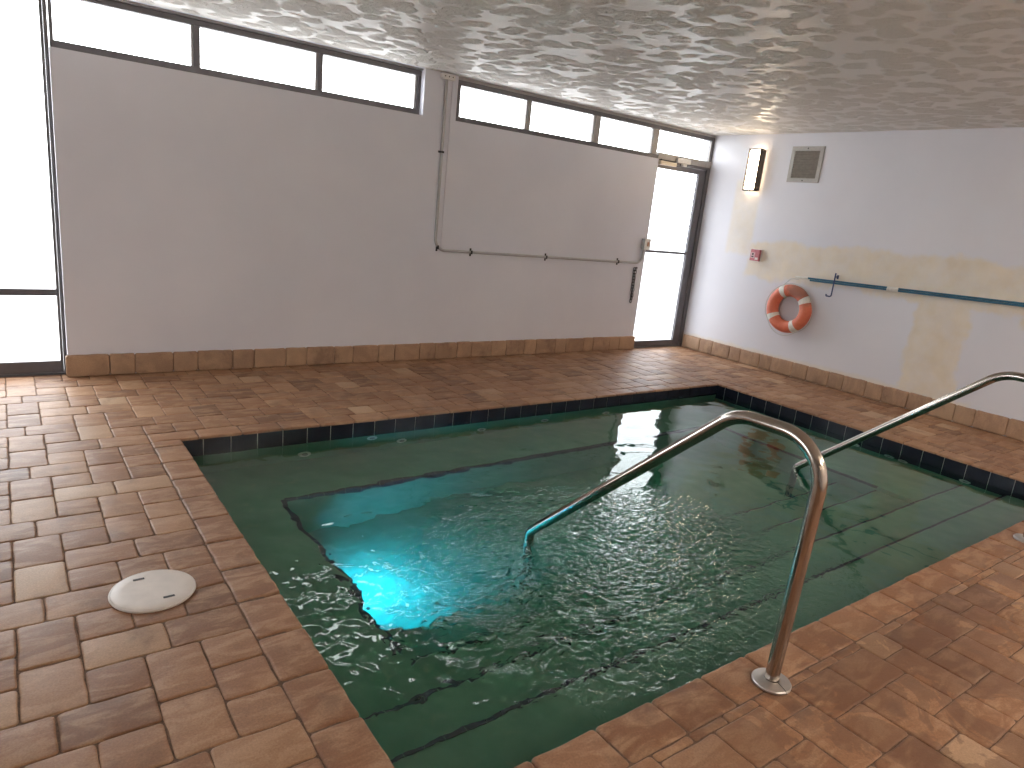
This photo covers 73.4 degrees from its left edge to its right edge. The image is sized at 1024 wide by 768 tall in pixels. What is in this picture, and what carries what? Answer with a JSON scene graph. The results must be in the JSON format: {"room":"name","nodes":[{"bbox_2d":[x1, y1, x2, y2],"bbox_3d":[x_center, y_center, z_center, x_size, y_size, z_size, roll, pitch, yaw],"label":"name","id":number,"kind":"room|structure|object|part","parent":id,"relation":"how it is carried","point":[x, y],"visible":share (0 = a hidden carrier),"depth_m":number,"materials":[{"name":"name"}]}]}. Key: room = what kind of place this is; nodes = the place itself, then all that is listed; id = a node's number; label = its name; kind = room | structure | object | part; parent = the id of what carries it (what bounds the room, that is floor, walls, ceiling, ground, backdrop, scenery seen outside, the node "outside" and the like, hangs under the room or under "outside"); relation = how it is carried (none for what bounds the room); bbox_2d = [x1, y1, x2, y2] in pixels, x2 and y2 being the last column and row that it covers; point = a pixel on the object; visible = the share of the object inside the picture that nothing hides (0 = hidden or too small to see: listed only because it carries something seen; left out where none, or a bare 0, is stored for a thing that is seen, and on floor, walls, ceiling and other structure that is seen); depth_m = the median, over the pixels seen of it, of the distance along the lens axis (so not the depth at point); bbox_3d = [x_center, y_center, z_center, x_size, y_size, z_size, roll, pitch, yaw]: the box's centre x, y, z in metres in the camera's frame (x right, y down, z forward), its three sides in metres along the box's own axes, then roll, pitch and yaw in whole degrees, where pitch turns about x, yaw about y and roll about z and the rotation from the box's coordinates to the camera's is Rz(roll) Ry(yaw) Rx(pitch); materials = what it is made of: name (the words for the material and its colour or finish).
{"room":"indoor swimming pool","nodes":[
{"label":"indoor swimming pool","id":0,"kind":"room"},
{"bbox_2d":[48,0,715,374],"bbox_3d":[-2.358,-1.443,5.345,11.830,2.930,0.200,-5,18,-36],"label":"wall","id":1,"kind":"structure","parent":0,"point":[197,212],"depth_m":5.76,"materials":[{"name":"paint"}]},
{"bbox_2d":[0,0,66,376],"bbox_3d":[-3.635,-1.297,4.473,1.127,2.620,0.120,-5,18,-36],"label":"door","id":2,"kind":"structure","parent":1,"relation":"in","point":[40,367],"depth_m":4.83,"materials":[{"name":"brown metal"}]},
{"bbox_2d":[47,0,423,114],"bbox_3d":[-1.917,-2.495,5.307,2.765,0.393,0.090,-5,18,-36],"label":"window","id":3,"kind":"structure","parent":1,"relation":"in","point":[195,23],"depth_m":5.16,"materials":[{"name":"brown metal"}]},
{"bbox_3d":[-1.898,-2.679,5.260,2.765,0.013,0.090,-5,18,-36],"label":"head trim","id":4,"kind":"part","parent":3,"relation":"part of","materials":[{"name":"grey metal"}]},
{"bbox_2d":[65,336,634,376],"bbox_3d":[-0.873,-0.318,6.684,5.834,0.164,0.035,-5,18,-36],"label":"baseboard","id":5,"kind":"structure","parent":1,"relation":"attached to","point":[154,362],"depth_m":6.05,"materials":[{"name":"brown tile"}]},
{"bbox_2d":[440,73,455,80],"bbox_3d":[-0.567,-2.724,6.099,0.130,0.045,0.053,-5,18,-36],"label":"junction box","id":6,"kind":"object","parent":1,"relation":"attached to","point":[449,77],"visible":1,"depth_m":6.08,"materials":[{"name":"white plastic"}]},
{"bbox_2d":[440,77,458,246],"bbox_3d":[-0.579,-2.031,6.352,0.058,1.508,0.004,-5,18,-36],"label":"trim","id":7,"kind":"structure","parent":1,"relation":"attached to","point":[455,83],"depth_m":6.34,"materials":[{"name":"paint"}]},
{"bbox_2d":[434,79,644,264],"bbox_3d":[0.471,-2.054,7.113,2.846,1.560,0.034,-5,18,-36],"label":"conduit","id":8,"kind":"object","parent":1,"relation":"attached to","point":[441,151],"visible":1,"depth_m":6.55,"materials":[{"name":"grey plastic"}]},
{"bbox_2d":[456,76,715,168],"bbox_3d":[0.959,-2.714,7.341,3.667,0.393,0.060,-5,18,-36],"label":"window","id":9,"kind":"structure","parent":1,"relation":"in","point":[656,127],"depth_m":7.10,"materials":[{"name":"brown metal"}]},
{"bbox_3d":[0.976,-2.891,7.298,3.667,0.027,0.056,-5,18,-36],"label":"head trim","id":10,"kind":"part","parent":9,"relation":"part of","materials":[{"name":"grey metal"}]},
{"bbox_2d":[629,267,637,302],"bbox_3d":[1.430,-1.170,8.124,0.052,0.429,0.053,7,14,3],"label":"hanging chain","id":11,"kind":"object","parent":1,"relation":"hanging from","point":[635,269],"visible":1,"depth_m":8.12,"materials":[{"name":"metal"}]},
{"bbox_2d":[641,238,650,249],"bbox_3d":[1.571,-1.640,8.052,0.096,0.130,0.072,-5,18,-36],"label":"switch box","id":12,"kind":"object","parent":1,"relation":"attached to","point":[645,244],"visible":1,"depth_m":8.03,"materials":[{"name":"grey plastic"}]},
{"bbox_2d":[634,152,711,347],"bbox_3d":[1.902,-1.580,8.462,0.974,2.320,0.124,-5,18,-36],"label":"door","id":13,"kind":"structure","parent":1,"relation":"in","point":[702,173],"depth_m":8.59,"materials":[{"name":"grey metal"}]},
{"bbox_2d":[658,159,676,166],"bbox_3d":[1.800,-2.559,7.953,0.270,0.062,0.050,-5,18,-36],"label":"door closer","id":14,"kind":"object","parent":13,"relation":"attached to","point":[661,161],"depth_m":7.92,"materials":[{"name":"metal"}]},
{"bbox_2d":[676,158,690,166],"bbox_3d":[2.022,-2.612,8.111,0.230,0.086,0.034,-5,18,-36],"label":"bracket","id":15,"kind":"object","parent":13,"relation":"attached to","point":[685,162],"depth_m":8.10,"materials":[{"name":"white plastic"}]},
{"bbox_3d":[2.044,-2.657,8.172,0.944,0.072,0.064,-5,18,-36],"label":"transom rail","id":16,"kind":"part","parent":13,"relation":"part of","materials":[{"name":"beige metal"}]},
{"bbox_2d":[0,346,1023,767],"bbox_3d":[-0.190,0.965,2.487,11.680,0.122,8.370,-5,18,-36],"label":"floor","id":17,"kind":"structure","parent":0,"point":[100,485],"depth_m":2.61,"materials":[{"name":"terracotta brick pavers"},{"name":"grout"}]},
{"bbox_2d":[108,569,195,613],"bbox_3d":[-1.329,0.762,2.546,0.290,0.013,0.290,-5,18,-36],"label":"lid","id":18,"kind":"object","parent":17,"relation":"on","point":[151,591],"visible":1,"depth_m":2.53,"materials":[{"name":"plastic"}]},
{"bbox_2d":[182,385,1023,493],"bbox_3d":[0.878,1.090,4.509,5.270,1.104,3.234,-5,18,-36],"label":"tiles","id":19,"kind":"object","parent":17,"relation":"in","point":[219,443],"visible":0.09,"depth_m":5.29,"materials":[{"name":"tile"}]},
{"bbox_2d":[190,393,1023,767],"bbox_3d":[0.876,1.106,4.513,5.070,0.970,3.034,-5,18,-36],"label":"pool water","id":20,"kind":"object","parent":19,"relation":"on","point":[459,639],"visible":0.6,"depth_m":3.42,"materials":[{"name":"green liquid"}]},
{"bbox_2d":[525,410,827,694],"bbox_3d":[0.512,0.813,2.909,0.134,1.709,1.500,-5,18,-36],"label":"handrail","id":21,"kind":"object","parent":17,"relation":"attached to","point":[770,679],"visible":0.98,"depth_m":2.34,"materials":[{"name":"silver metal"}]},
{"bbox_2d":[793,371,1023,542],"bbox_3d":[2.484,0.646,4.373,0.134,1.709,1.530,-5,18,-36],"label":"handrail","id":22,"kind":"object","parent":17,"relation":"attached to","point":[1000,376],"visible":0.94,"depth_m":4.21,"materials":[{"name":"silver metal"}]},
{"bbox_2d":[133,0,1023,135],"bbox_3d":[0.189,-1.661,1.673,11.980,0.200,8.320,-5,18,-36],"label":"ceiling","id":23,"kind":"structure","parent":0,"point":[714,67],"depth_m":4.59,"materials":[{"name":"paint"}]},
{"bbox_2d":[681,127,1023,440],"bbox_3d":[4.732,-0.772,5.605,0.150,2.930,8.370,-5,18,-36],"label":"wall","id":24,"kind":"structure","parent":0,"point":[941,210],"depth_m":6.87,"materials":[{"name":"paint"}]},
{"bbox_2d":[742,148,765,190],"bbox_3d":[2.783,-2.455,7.891,0.105,0.465,0.165,-5,18,-36],"label":"wall sconce","id":25,"kind":"object","parent":24,"relation":"attached to","point":[756,156],"visible":1,"depth_m":7.85,"materials":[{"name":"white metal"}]},
{"bbox_2d":[744,150,759,189],"bbox_3d":[2.778,-2.454,7.887,0.080,0.433,0.135,-5,18,-36],"label":"diffuser","id":26,"kind":"object","parent":25,"relation":"attached to","point":[752,172],"depth_m":7.86,"materials":[{"name":"white"}]},
{"bbox_2d":[749,249,762,261],"bbox_3d":[2.828,-1.496,7.978,0.056,0.140,0.130,-5,18,-36],"label":"fire alarm","id":27,"kind":"object","parent":24,"relation":"attached to","point":[756,254],"visible":1,"depth_m":7.95,"materials":[{"name":"red plastic"}]},
{"bbox_2d":[765,278,812,335],"bbox_3d":[3.078,-0.852,7.636,0.129,0.644,0.590,-5,18,-36],"label":"life ring","id":28,"kind":"object","parent":24,"relation":"hanging from","point":[801,295],"visible":1,"depth_m":7.58,"materials":[{"name":"orange plastic"}]},
{"bbox_2d":[786,146,825,182],"bbox_3d":[3.174,-2.374,7.435,0.017,0.374,0.380,-5,18,-36],"label":"air vent","id":29,"kind":"object","parent":24,"relation":"in","point":[805,165],"visible":1,"depth_m":7.43,"materials":[{"name":"metal"}]},
{"bbox_2d":[825,273,838,296],"bbox_3d":[3.381,-1.046,7.258,0.062,0.254,0.075,-5,18,-36],"label":"wall hook","id":30,"kind":"object","parent":24,"relation":"attached to","point":[835,276],"visible":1,"depth_m":7.22,"materials":[{"name":"grey metal"}]},
{"bbox_2d":[810,279,1023,306],"bbox_3d":[4.853,-0.486,5.273,0.019,0.180,5.571,-5,18,-36],"label":"pole","id":31,"kind":"object","parent":30,"relation":"attached to","point":[919,293],"visible":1,"depth_m":6.48,"materials":[{"name":"blue metal"}]},
{"bbox_2d":[682,334,1023,440],"bbox_3d":[4.625,0.490,5.741,0.032,0.170,8.274,-5,18,-36],"label":"baseboard","id":32,"kind":"structure","parent":24,"relation":"attached to","point":[997,424],"depth_m":7.07,"materials":[{"name":"brown tile"}]},
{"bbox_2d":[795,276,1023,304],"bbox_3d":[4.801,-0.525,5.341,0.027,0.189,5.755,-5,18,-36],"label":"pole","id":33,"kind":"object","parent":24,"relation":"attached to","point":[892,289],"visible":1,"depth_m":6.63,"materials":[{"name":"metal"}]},
{"label":"outside","id":34,"kind":"structure","parent":0,"visible":0},
{"bbox_2d":[0,197,683,361],"bbox_3d":[-0.281,2.700,0.686,120.000,0.200,120.000,-5,18,-36],"label":"ground","id":35,"kind":"structure","parent":34,"point":[29,331],"depth_m":19.08,"materials":[{"name":"white"}]}
]}

